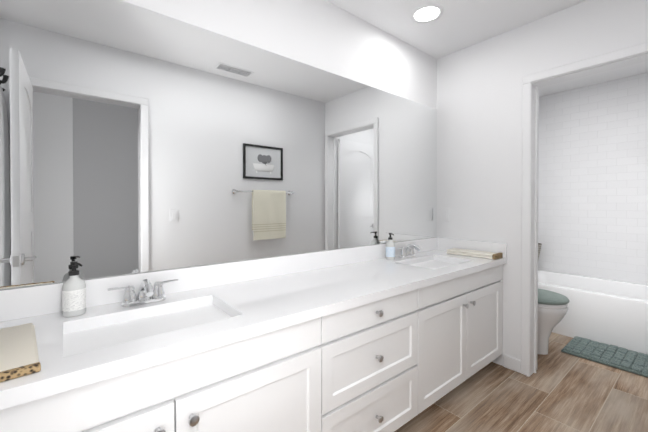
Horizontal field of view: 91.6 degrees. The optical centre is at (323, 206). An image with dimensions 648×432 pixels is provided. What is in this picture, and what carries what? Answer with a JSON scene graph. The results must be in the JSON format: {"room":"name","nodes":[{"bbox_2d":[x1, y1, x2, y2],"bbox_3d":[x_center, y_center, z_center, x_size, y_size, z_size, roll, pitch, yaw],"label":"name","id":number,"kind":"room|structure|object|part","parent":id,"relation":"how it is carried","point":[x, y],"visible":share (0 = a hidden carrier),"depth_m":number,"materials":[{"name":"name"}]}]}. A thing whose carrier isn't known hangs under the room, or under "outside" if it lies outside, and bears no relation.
{"room":"bathroom","nodes":[
{"label":"bathroom","id":0,"kind":"room"},
{"bbox_2d":[0,0,436,289],"bbox_3d":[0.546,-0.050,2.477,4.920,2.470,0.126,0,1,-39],"label":"mirror","id":1,"kind":"object","parent":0,"point":[135,139],"depth_m":1.48,"materials":[{"name":"clear glass"}]},
{"bbox_2d":[326,0,647,96],"bbox_3d":[1.139,-1.324,1.104,5.720,0.100,2.990,0,1,-39],"label":"ceiling","id":2,"kind":"structure","parent":0,"point":[457,25],"depth_m":2.18,"materials":[{"name":"white paint"}]},
{"bbox_2d":[410,4,443,22],"bbox_3d":[0.683,-1.277,2.093,0.210,0.008,0.210,0,1,-39],"label":"recessed light","id":3,"kind":"object","parent":2,"relation":"in","point":[426,13],"visible":1,"depth_m":2.08,"materials":[{"name":"white paint"}]},
{"bbox_2d":[394,332,647,431],"bbox_3d":[1.139,1.246,1.125,5.720,0.100,2.990,0,1,-39],"label":"floor","id":4,"kind":"structure","parent":0,"point":[558,391],"depth_m":1.92,"materials":[{"name":"brown wood"}]},
{"bbox_2d":[0,261,506,431],"bbox_3d":[0.060,0.808,1.639,2.856,0.770,0.580,0,1,-39],"label":"bathroom vanity","id":5,"kind":"object","parent":4,"relation":"on","point":[369,338],"depth_m":1.22,"materials":[{"name":"white paint"}]},
{"bbox_2d":[0,249,506,404],"bbox_3d":[0.058,0.402,1.638,2.856,0.041,0.573,0,1,-39],"label":"countertop","id":6,"kind":"structure","parent":5,"relation":"on","point":[265,302],"depth_m":1.18,"materials":[{"name":"white stone"}]},
{"bbox_2d":[0,323,40,381],"bbox_3d":[-0.892,0.380,0.786,0.262,0.017,0.380,0,1,-44],"label":"book","id":7,"kind":"object","parent":6,"relation":"on","point":[19,356],"visible":1,"depth_m":0.80,"materials":[{"name":"beige paper"}]},
{"bbox_2d":[62,261,85,316],"bbox_3d":[-0.892,0.291,1.126,0.068,0.188,0.072,0,1,-39],"label":"soap dispenser","id":8,"kind":"object","parent":6,"relation":"on","point":[74,295],"visible":1,"depth_m":1.11,"materials":[{"name":"white plastic"}]},
{"bbox_2d":[107,279,177,306],"bbox_3d":[-0.691,0.334,1.227,0.249,0.101,0.150,0,1,-39],"label":"faucet","id":9,"kind":"object","parent":6,"relation":"on","point":[148,293],"visible":1,"depth_m":1.23,"materials":[{"name":"silver metal"}]},
{"bbox_2d":[64,301,231,352],"bbox_3d":[-0.580,0.486,1.092,0.548,0.142,0.358,0,1,-39],"label":"sink","id":10,"kind":"object","parent":6,"relation":"in","point":[124,328],"depth_m":1.12,"materials":[{"name":"white ceramic"}]},
{"bbox_2d":[0,237,435,320],"bbox_3d":[-0.117,0.327,1.852,2.856,0.105,0.020,0,1,-39],"label":"backsplash","id":11,"kind":"structure","parent":6,"relation":"on","point":[30,301],"depth_m":1.44,"materials":[{"name":"white stone"}]},
{"bbox_2d":[386,233,394,259],"bbox_3d":[0.476,0.282,2.248,0.068,0.188,0.075,0,1,-39],"label":"soap dispenser","id":12,"kind":"object","parent":6,"relation":"on","point":[390,249],"visible":1,"depth_m":2.22,"materials":[{"name":"white plastic"}]},
{"bbox_2d":[398,244,421,257],"bbox_3d":[0.650,0.325,2.320,0.249,0.101,0.150,0,1,-39],"label":"faucet","id":13,"kind":"object","parent":6,"relation":"on","point":[406,251],"visible":1,"depth_m":2.31,"materials":[{"name":"silver metal"}]},
{"bbox_2d":[404,257,455,268],"bbox_3d":[0.762,0.477,2.184,0.548,0.142,0.358,0,1,-39],"label":"sink","id":14,"kind":"object","parent":6,"relation":"in","point":[433,262],"depth_m":2.30,"materials":[{"name":"white ceramic"}]},
{"bbox_2d":[446,248,502,259],"bbox_3d":[1.141,0.357,2.408,0.144,0.036,0.374,0,1,-39],"label":"hand towel","id":15,"kind":"object","parent":6,"relation":"on","point":[479,254],"visible":1,"depth_m":2.35,"materials":[{"name":"white fabric"}]},
{"bbox_2d":[537,288,568,354],"bbox_3d":[1.626,0.783,2.740,0.456,0.800,0.817,0,1,-39],"label":"toilet","id":16,"kind":"object","parent":4,"relation":"on","point":[552,309],"visible":0.23,"depth_m":2.45,"materials":[{"name":"white ceramic"}]},
{"bbox_2d":[538,243,541,258],"bbox_3d":[2.384,0.587,3.709,0.296,0.315,0.296,0,1,-39],"label":"basket","id":17,"kind":"object","parent":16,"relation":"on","point":[539,246],"visible":0.12,"depth_m":3.59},
{"bbox_3d":[1.675,0.984,2.683,0.376,0.400,0.650,0,1,-39],"label":"bowl","id":18,"kind":"part","parent":16,"relation":"part of","materials":[{"name":"white ceramic"}]},
{"bbox_3d":[1.708,0.765,2.640,0.380,0.035,0.534,0,1,-39],"label":"seat","id":19,"kind":"part","parent":16,"relation":"part of","materials":[{"name":"white ceramic"}]},
{"bbox_2d":[538,269,647,354],"bbox_3d":[2.574,0.966,3.064,0.797,0.430,1.544,0,1,-39],"label":"bathtub","id":20,"kind":"object","parent":4,"relation":"on","point":[609,311],"visible":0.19,"depth_m":2.75,"materials":[{"name":"white ceramic"}]},
{"bbox_2d":[561,336,647,376],"bbox_3d":[2.308,1.167,2.420,0.410,0.036,0.705,0,1,-39],"label":"bath mat","id":21,"kind":"object","parent":4,"relation":"on","point":[625,359],"visible":1,"depth_m":2.46,"materials":[{"name":"teal fabric"}]},
{"bbox_2d":[437,0,647,365],"bbox_3d":[1.521,-0.047,2.198,0.120,2.470,1.550,0,1,-39],"label":"wall","id":22,"kind":"structure","parent":0,"point":[479,140],"depth_m":2.34,"materials":[{"name":"white paint"}]},
{"bbox_2d":[436,237,506,256],"bbox_3d":[1.164,0.322,2.525,0.020,0.105,0.552,0,1,-39],"label":"backsplash","id":23,"kind":"structure","parent":22,"relation":"attached to","point":[441,243],"depth_m":2.50,"materials":[{"name":"white stone"}]},
{"bbox_2d":[503,355,520,366],"bbox_3d":[1.303,1.140,2.583,0.015,0.090,0.653,0,1,-39],"label":"baseboard","id":24,"kind":"structure","parent":22,"relation":"attached to","point":[512,363],"depth_m":2.28,"materials":[{"name":"white paint"}]},
{"bbox_2d":[521,42,647,376],"bbox_3d":[1.729,0.139,1.944,0.162,2.102,0.863,0,1,-39],"label":"door frame","id":25,"kind":"structure","parent":22,"relation":"attached to","point":[606,58],"depth_m":2.20,"materials":[{"name":"white paint"}]},
{"bbox_2d":[538,72,647,284],"bbox_3d":[2.932,-0.057,3.347,0.120,2.470,1.790,0,1,-39],"label":"wall tile","id":26,"kind":"structure","parent":0,"point":[593,186],"depth_m":3.33,"materials":[{"name":"white tile"}]}
]}

